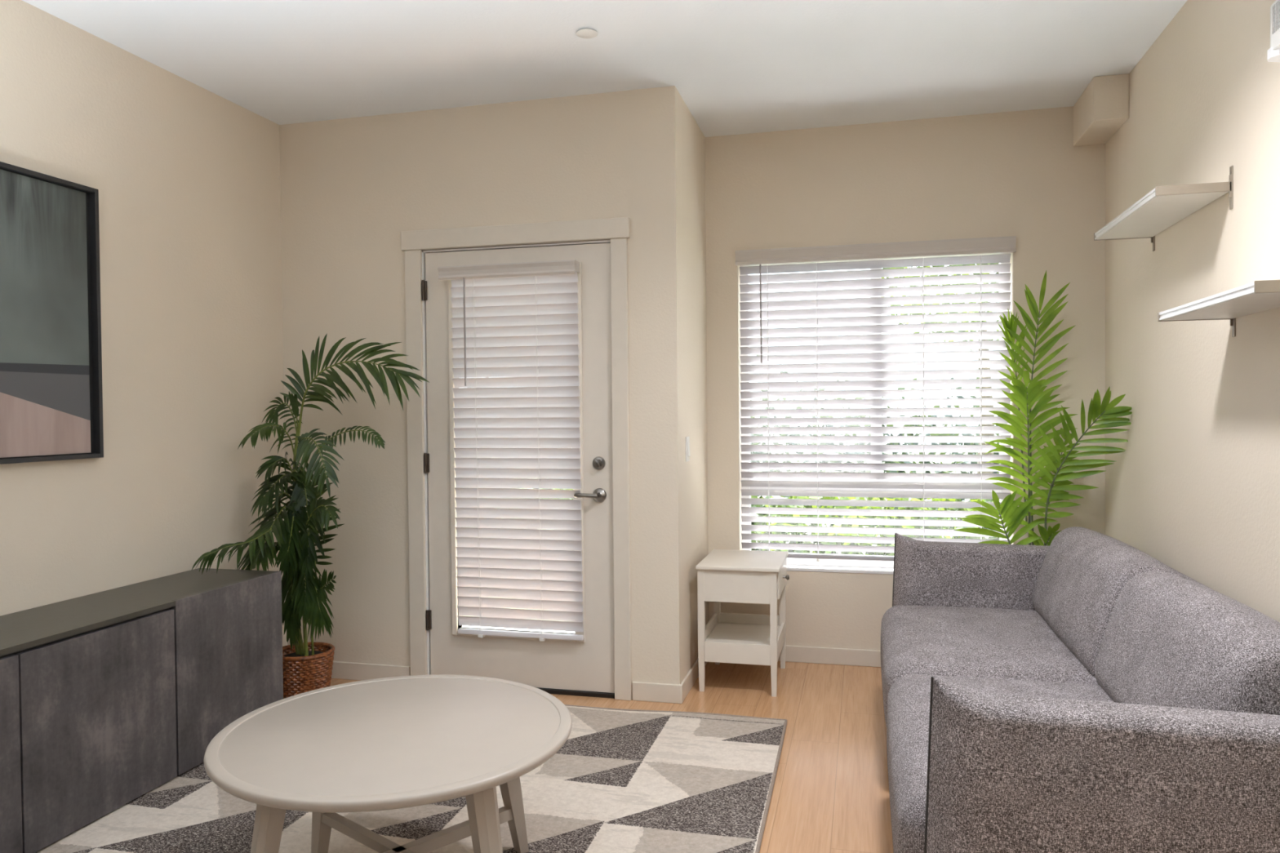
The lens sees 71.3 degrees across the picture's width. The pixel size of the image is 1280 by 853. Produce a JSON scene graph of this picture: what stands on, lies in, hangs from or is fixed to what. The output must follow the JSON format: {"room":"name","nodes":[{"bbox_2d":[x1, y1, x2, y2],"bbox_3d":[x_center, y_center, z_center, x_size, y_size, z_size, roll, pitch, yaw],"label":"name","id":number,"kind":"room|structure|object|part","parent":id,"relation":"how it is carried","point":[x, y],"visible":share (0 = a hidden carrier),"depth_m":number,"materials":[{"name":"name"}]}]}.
{"room":"living room","nodes":[
{"label":"living room","id":0,"kind":"room"},
{"bbox_2d":[0,0,287,646],"bbox_3d":[-2.722,-0.052,0.919,0.150,2.723,7.560,0,1,14],"label":"wall","id":1,"kind":"structure","parent":0,"point":[186,177],"depth_m":3.59,"materials":[{"name":"beige paint"}]},
{"bbox_2d":[0,161,103,464],"bbox_3d":[-2.195,-0.369,2.648,0.034,0.997,1.402,0,1,14],"label":"framed picture","id":2,"kind":"object","parent":1,"relation":"attached to","point":[51,392],"visible":1,"depth_m":3.13,"materials":[{"name":"black wood"}]},
{"bbox_2d":[279,85,686,699],"bbox_3d":[-0.782,-0.131,4.251,1.992,2.723,0.150,0,1,14],"label":"wall","id":3,"kind":"structure","parent":0,"point":[349,188],"depth_m":4.20,"materials":[{"name":"beige paint"}]},
{"bbox_2d":[331,661,682,703],"bbox_3d":[-0.779,1.191,4.194,1.992,0.083,0.012,0,1,14],"label":"baseboard","id":4,"kind":"structure","parent":3,"relation":"attached to","point":[643,691],"depth_m":4.28,"materials":[{"name":"beige paint"}]},
{"bbox_2d":[437,259,583,641],"bbox_3d":[-0.594,0.121,4.090,0.668,1.722,0.094,0,1,14],"label":"door blind","id":5,"kind":"object","parent":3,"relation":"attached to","point":[515,325],"visible":1,"depth_m":4.08,"materials":[{"name":"white plastic"}]},
{"bbox_3d":[-0.752,0.128,4.131,0.002,1.650,0.058,0,1,14],"label":"ladder cord","id":6,"kind":"part","parent":5,"relation":"part of","materials":[{"name":"white fabric"}]},
{"bbox_3d":[-0.555,0.959,4.116,0.612,0.022,0.024,0,1,14],"label":"rail","id":7,"kind":"part","parent":5,"relation":"part of","materials":[{"name":"white plastic"}]},
{"bbox_3d":[-0.458,0.127,4.057,0.002,1.650,0.058,0,1,14],"label":"ladder cord","id":8,"kind":"part","parent":5,"relation":"part of","materials":[{"name":"white fabric"}]},
{"bbox_2d":[400,217,630,251],"bbox_3d":[-0.589,-0.881,4.097,1.118,0.090,0.026,0,1,14],"label":"trim","id":9,"kind":"structure","parent":3,"relation":"attached to","point":[611,228],"depth_m":4.08,"materials":[{"name":"beige paint"}]},
{"bbox_2d":[421,240,614,698],"bbox_3d":[-0.560,0.197,4.175,0.944,2.068,0.202,0,1,14],"label":"door","id":10,"kind":"structure","parent":3,"relation":"in","point":[585,667],"depth_m":4.12,"materials":[{"name":"beige paint"}]},
{"bbox_3d":[-0.571,0.120,4.152,0.658,1.730,0.062,0,1,14],"label":"glazing frame","id":11,"kind":"part","parent":10,"relation":"part of","materials":[{"name":"beige paint"}]},
{"bbox_3d":[-0.245,0.311,4.007,0.114,0.022,0.025,0,1,14],"label":"lever","id":12,"kind":"part","parent":10,"relation":"part of","materials":[{"name":"silver metal"}]},
{"bbox_2d":[404,238,631,700],"bbox_3d":[-0.577,0.198,4.120,1.090,2.068,0.018,0,1,14],"label":"trim","id":13,"kind":"structure","parent":3,"relation":"attached to","point":[619,246],"depth_m":4.01,"materials":[{"name":"beige paint"}]},
{"bbox_2d":[462,625,574,633],"bbox_3d":[1.267,1.284,5.029,18.000,0.110,2.280,0,1,14],"label":"ground","id":14,"kind":"structure","parent":0,"point":[462,625],"depth_m":5.45,"materials":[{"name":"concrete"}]},
{"bbox_2d":[283,661,893,852],"bbox_3d":[-0.671,1.355,0.756,4.497,0.120,8.486,0,1,14],"label":"floor","id":15,"kind":"structure","parent":0,"point":[830,793],"depth_m":3.50,"materials":[{"name":"brown wood"}]},
{"bbox_2d":[0,568,283,852],"bbox_3d":[-1.917,0.940,2.917,0.405,0.628,1.807,0,1,14],"label":"sideboard","id":16,"kind":"object","parent":15,"relation":"on","point":[108,697],"visible":0.91,"depth_m":2.97,"materials":[{"name":"grey wood"}]},
{"bbox_3d":[-1.874,0.963,2.293,0.020,0.596,0.597,0,1,14],"label":"door","id":17,"kind":"part","parent":16,"relation":"part of","materials":[{"name":"wood"}]},
{"bbox_3d":[-1.728,0.951,2.876,0.020,0.596,0.593,0,1,14],"label":"door","id":18,"kind":"part","parent":16,"relation":"part of","materials":[{"name":"wood"}]},
{"bbox_3d":[-1.920,0.635,2.911,0.403,0.018,1.807,0,1,14],"label":"panel","id":19,"kind":"part","parent":16,"relation":"part of","materials":[{"name":"grey wood"}]},
{"bbox_3d":[-1.582,0.925,3.459,0.020,0.624,0.592,0,1,14],"label":"door","id":20,"kind":"part","parent":16,"relation":"part of","materials":[{"name":"wood"}]},
{"bbox_2d":[282,641,334,697],"bbox_3d":[-1.573,1.140,4.171,0.278,0.197,0.279,0,1,14],"label":"pot","id":21,"kind":"object","parent":15,"relation":"on","point":[308,668],"depth_m":4.08,"materials":[{"name":"wicker"}]},
{"bbox_2d":[191,333,428,697],"bbox_3d":[-1.398,0.408,3.998,0.969,1.663,0.638,-1,1,-7],"label":"potted palm","id":22,"kind":"object","parent":15,"relation":"on","point":[306,667],"visible":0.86,"depth_m":4.01,"materials":[{"name":"green plant"}]},
{"bbox_3d":[-1.625,0.803,4.192,0.073,0.598,0.023,0,1,23],"label":"stem","id":23,"kind":"part","parent":22,"relation":"part of","materials":[{"name":"plant"}]},
{"bbox_3d":[-1.596,0.551,4.141,0.060,1.101,0.062,-1,1,-3],"label":"stem","id":24,"kind":"part","parent":22,"relation":"part of","materials":[{"name":"green plant"}]},
{"bbox_3d":[-1.560,0.674,4.129,0.029,0.854,0.037,0,1,14],"label":"stem","id":25,"kind":"part","parent":22,"relation":"part of","materials":[{"name":"green plant"}]},
{"bbox_3d":[-1.512,0.888,4.128,0.018,0.425,0.072,-1,1,-34],"label":"stem","id":26,"kind":"part","parent":22,"relation":"part of","materials":[{"name":"green plant"}]},
{"bbox_2d":[35,704,786,852],"bbox_3d":[-0.770,1.258,2.425,2.101,0.012,3.179,0,1,14],"label":"area rug","id":27,"kind":"object","parent":15,"relation":"on","point":[622,780],"visible":0.54,"depth_m":2.92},
{"bbox_2d":[203,674,572,852],"bbox_3d":[-0.635,1.020,2.346,0.915,0.469,0.915,0,1,14],"label":"coffee table","id":28,"kind":"object","parent":27,"relation":"on","point":[389,743],"visible":1,"depth_m":2.23,"materials":[{"name":"white paint"}]},
{"bbox_3d":[-0.887,1.041,2.104,0.123,0.439,0.072,-2,1,-44],"label":"leg","id":29,"kind":"part","parent":28,"relation":"part of","materials":[{"name":"white paint"}]},
{"bbox_3d":[-0.902,1.033,2.571,0.123,0.439,0.072,0,1,40],"label":"leg","id":30,"kind":"part","parent":28,"relation":"part of","materials":[{"name":"white paint"}]},
{"bbox_3d":[-0.364,1.036,2.126,0.123,0.439,0.072,0,1,39],"label":"leg","id":31,"kind":"part","parent":28,"relation":"part of","materials":[{"name":"white paint"}]},
{"bbox_3d":[-0.383,1.028,2.588,0.123,0.439,0.072,-2,1,-44],"label":"leg","id":32,"kind":"part","parent":28,"relation":"part of","materials":[{"name":"white paint"}]},
{"bbox_2d":[695,549,789,696],"bbox_3d":[0.516,0.927,4.296,0.406,0.585,0.500,0,1,14],"label":"nightstand","id":33,"kind":"object","parent":15,"relation":"on","point":[726,575],"visible":1,"depth_m":4.11,"materials":[{"name":"white paint"}]},
{"bbox_3d":[0.285,0.941,4.124,0.030,0.567,0.030,0,1,14],"label":"leg","id":34,"kind":"part","parent":33,"relation":"part of","materials":[{"name":"white paint"}]},
{"bbox_3d":[0.395,0.932,4.561,0.030,0.567,0.030,0,1,14],"label":"leg","id":35,"kind":"part","parent":33,"relation":"part of","materials":[{"name":"white paint"}]},
{"bbox_2d":[705,622,780,644],"bbox_3d":[0.501,1.012,4.303,0.350,0.014,0.468,0,1,14],"label":"shelf","id":36,"kind":"object","parent":33,"relation":"attached to","point":[720,633],"depth_m":4.31,"materials":[{"name":"white paint"}]},
{"bbox_3d":[0.502,1.018,4.303,0.354,0.122,0.472,0,1,14],"label":"shelf rail","id":37,"kind":"part","parent":33,"relation":"part of","materials":[{"name":"white paint"}]},
{"bbox_3d":[0.607,0.939,4.043,0.030,0.567,0.030,0,1,14],"label":"leg","id":38,"kind":"part","parent":33,"relation":"part of","materials":[{"name":"white paint"}]},
{"bbox_3d":[0.673,0.718,4.254,0.018,0.125,0.414,0,1,14],"label":"drawer","id":39,"kind":"part","parent":33,"relation":"part of","materials":[{"name":"white paint"}]},
{"bbox_3d":[0.717,0.930,4.480,0.030,0.567,0.030,0,1,14],"label":"leg","id":40,"kind":"part","parent":33,"relation":"part of","materials":[{"name":"white paint"}]},
{"bbox_3d":[0.697,0.718,4.248,0.030,0.026,0.026,0,1,14],"label":"knob","id":41,"kind":"part","parent":33,"relation":"part of","materials":[{"name":"silver metal"}]},
{"bbox_2d":[953,271,1132,546],"bbox_3d":[1.813,0.251,4.053,0.712,1.920,0.385,0,1,23],"label":"palm","id":42,"kind":"object","parent":15,"relation":"on","point":[1013,515],"visible":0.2,"depth_m":4.06,"materials":[{"name":"green plant"}]},
{"bbox_2d":[880,526,1279,852],"bbox_3d":[1.302,0.834,2.812,1.024,0.810,2.341,0,1,14],"label":"sofa","id":43,"kind":"object","parent":15,"relation":"on","point":[1082,692],"visible":1,"depth_m":1.93,"materials":[{"name":"grey fabric"}]},
{"bbox_3d":[1.579,0.815,3.874,0.950,0.686,0.146,0,1,14],"label":"armrest","id":44,"kind":"part","parent":43,"relation":"part of","materials":[{"name":"grey fabric"}]},
{"bbox_2d":[880,604,1097,724],"bbox_3d":[1.333,0.924,3.348,0.822,0.320,1.027,0,1,14],"label":"seat cushion","id":45,"kind":"object","parent":43,"relation":"on","point":[1007,642],"depth_m":3.16,"materials":[{"name":"grey fabric"}]},
{"bbox_2d":[886,674,1114,852],"bbox_3d":[1.079,0.945,2.337,0.822,0.320,1.042,0,1,14],"label":"seat cushion","id":46,"kind":"object","parent":43,"relation":"on","point":[908,715],"depth_m":2.43,"materials":[{"name":"grey fabric"}]},
{"bbox_3d":[1.045,0.858,1.746,0.950,0.686,0.146,0,1,14],"label":"armrest","id":47,"kind":"part","parent":43,"relation":"part of","materials":[{"name":"grey fabric"}]},
{"bbox_2d":[1032,526,1187,677],"bbox_3d":[1.696,0.638,3.267,0.342,0.442,1.025,0,1,14],"label":"cushion","id":48,"kind":"object","parent":43,"relation":"on","point":[1078,580],"depth_m":3.09,"materials":[{"name":"grey fabric"}]},
{"bbox_2d":[1094,570,1279,715],"bbox_3d":[1.449,0.658,2.284,0.343,0.442,0.969,0,1,14],"label":"cushion","id":49,"kind":"object","parent":43,"relation":"on","point":[1171,640],"depth_m":2.18,"materials":[{"name":"grey fabric"}]},
{"bbox_3d":[1.726,0.828,2.706,0.150,0.640,2.245,0,1,14],"label":"frame","id":50,"kind":"part","parent":43,"relation":"part of","materials":[{"name":"grey fabric"}]},
{"bbox_2d":[22,0,1187,137],"bbox_3d":[-0.655,-1.556,0.868,4.497,0.250,8.826,0,1,14],"label":"ceiling","id":51,"kind":"structure","parent":0,"point":[739,67],"depth_m":3.52,"materials":[{"name":"white paint"}]},
{"bbox_2d":[576,28,597,39],"bbox_3d":[-0.199,-1.475,3.345,0.082,0.010,0.082,0,1,14],"label":"sprinkler cover","id":52,"kind":"object","parent":51,"relation":"attached to","point":[587,33],"visible":1,"depth_m":3.34,"materials":[{"name":"white plastic"}]},
{"bbox_2d":[681,97,708,674],"bbox_3d":[0.222,-0.143,4.471,0.150,2.723,0.766,0,1,14],"label":"wall","id":53,"kind":"structure","parent":0,"point":[694,224],"depth_m":4.33,"materials":[{"name":"beige paint"}]},
{"bbox_2d":[685,436,690,462],"bbox_3d":[0.224,0.105,4.143,0.014,0.115,0.074,0,1,14],"label":"light switch","id":54,"kind":"object","parent":53,"relation":"attached to","point":[687,438],"visible":1,"depth_m":4.13,"materials":[{"name":"white plastic"}]},
{"bbox_2d":[680,657,706,702],"bbox_3d":[0.275,1.179,4.325,0.012,0.083,0.754,0,1,14],"label":"baseboard","id":55,"kind":"structure","parent":53,"relation":"attached to","point":[692,675],"depth_m":4.14,"materials":[{"name":"beige paint"}]},
{"bbox_2d":[465,451,977,621],"bbox_3d":[4.281,1.056,17.045,28.000,0.110,24.900,0,1,14],"label":"ground","id":56,"kind":"structure","parent":0,"point":[773,452],"depth_m":19.61,"materials":[{"name":"green plant"}]},
{"bbox_2d":[462,487,999,580],"bbox_3d":[1.208,0.840,6.862,8.157,0.824,1.695,0,1,14],"label":"hedge","id":57,"kind":"object","parent":56,"relation":"on","point":[879,553],"visible":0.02,"depth_m":6.55,"materials":[{"name":"green plant"}]},
{"bbox_2d":[495,330,999,501],"bbox_3d":[3.647,-0.089,12.521,15.162,2.524,3.873,0,1,14],"label":"hedge","id":58,"kind":"object","parent":56,"relation":"on","point":[957,397],"visible":0.06,"depth_m":12.45,"materials":[{"name":"green plant"}]},
{"bbox_2d":[881,262,999,539],"bbox_3d":[3.419,-0.838,8.933,2.319,3.999,2.320,0,1,14],"label":"tree","id":59,"kind":"object","parent":56,"relation":"on","point":[983,406],"visible":0.02,"depth_m":8.88,"materials":[{"name":"green plant"}]},
{"bbox_3d":[3.410,-1.788,8.915,2.319,2.099,2.320,0,1,14],"label":"crown","id":60,"kind":"part","parent":59,"relation":"part of","materials":[{"name":"green plant"}]},
{"bbox_2d":[705,106,1105,650],"bbox_3d":[1.294,-0.154,4.520,1.905,2.723,0.150,0,1,14],"label":"wall","id":61,"kind":"structure","parent":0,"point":[1022,175],"depth_m":4.43,"materials":[{"name":"beige paint"}]},
{"bbox_2d":[777,644,880,666],"bbox_3d":[1.286,1.168,4.466,1.905,0.083,0.012,0,1,14],"label":"baseboard","id":62,"kind":"structure","parent":61,"relation":"attached to","point":[845,656],"depth_m":4.54,"materials":[{"name":"beige paint"}]},
{"bbox_2d":[739,262,1010,574],"bbox_3d":[1.178,-0.076,4.549,1.335,1.632,0.154,0,1,14],"label":"window","id":63,"kind":"structure","parent":61,"relation":"attached to","point":[810,562],"depth_m":4.57,"materials":[{"name":"white plastic"}]},
{"bbox_3d":[1.212,-0.302,4.577,0.054,1.090,0.042,0,1,14],"label":"meeting rail","id":64,"kind":"part","parent":63,"relation":"part of","materials":[{"name":"white plastic"}]},
{"bbox_2d":[734,235,1016,561],"bbox_3d":[1.164,-0.110,4.492,1.352,1.602,0.092,0,1,14],"label":"window blind","id":65,"kind":"object","parent":61,"relation":"attached to","point":[980,251],"visible":0.91,"depth_m":4.51,"materials":[{"name":"white plastic"}]},
{"bbox_3d":[0.668,-0.089,4.638,0.002,1.500,0.041,0,1,14],"label":"ladder cord","id":66,"kind":"part","parent":65,"relation":"part of","materials":[{"name":"white fabric"}]},
{"bbox_3d":[0.911,-0.090,4.577,0.002,1.500,0.041,0,1,14],"label":"ladder cord","id":67,"kind":"part","parent":65,"relation":"part of","materials":[{"name":"white fabric"}]},
{"bbox_3d":[1.175,0.667,4.526,1.321,0.020,0.052,0,1,14],"label":"rail","id":68,"kind":"part","parent":65,"relation":"part of","materials":[{"name":"white plastic"}]},
{"bbox_3d":[1.415,-0.092,4.450,0.002,1.500,0.041,0,1,14],"label":"ladder cord","id":69,"kind":"part","parent":65,"relation":"part of","materials":[{"name":"white fabric"}]},
{"bbox_3d":[1.677,-0.093,4.385,0.002,1.500,0.041,0,1,14],"label":"ladder cord","id":70,"kind":"part","parent":65,"relation":"part of","materials":[{"name":"white fabric"}]},
{"bbox_2d":[1073,73,1128,146],"bbox_3d":[2.073,-1.418,4.019,0.140,0.190,0.392,0,1,14],"label":"soffit","id":71,"kind":"structure","parent":0,"point":[1102,108],"depth_m":3.85,"materials":[{"name":"beige paint"}]},
{"bbox_2d":[1105,0,1279,622],"bbox_3d":[1.296,-0.076,0.305,0.150,2.723,8.326,0,1,14],"label":"wall","id":72,"kind":"structure","parent":0,"point":[1194,487],"depth_m":3.02,"materials":[{"name":"beige paint"}]},
{"bbox_2d":[1093,165,1233,251],"bbox_3d":[1.819,-0.746,3.153,0.215,0.132,0.782,0,1,14],"label":"wall shelf","id":73,"kind":"object","parent":72,"relation":"attached to","point":[1162,207],"visible":1,"depth_m":3.02,"materials":[{"name":"wood"}]},
{"bbox_2d":[1157,280,1279,337],"bbox_3d":[1.641,-0.335,2.428,0.211,0.132,0.722,0,1,14],"label":"wall shelf","id":74,"kind":"object","parent":72,"relation":"attached to","point":[1257,296],"visible":1,"depth_m":2.41,"materials":[{"name":"wood"}]},
{"bbox_2d":[1266,0,1279,62],"bbox_3d":[1.692,-1.054,2.320,0.054,0.146,0.185,0,1,14],"label":"fire alarm","id":75,"kind":"object","parent":72,"relation":"attached to","point":[1273,53],"visible":1,"depth_m":2.36,"materials":[{"name":"white plastic"}]},
{"bbox_2d":[1272,0,1279,34],"bbox_3d":[1.671,-1.077,2.330,0.002,0.073,0.075,0,1,14],"label":"grille","id":76,"kind":"object","parent":75,"relation":"attached to","point":[1276,5],"depth_m":2.34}
]}

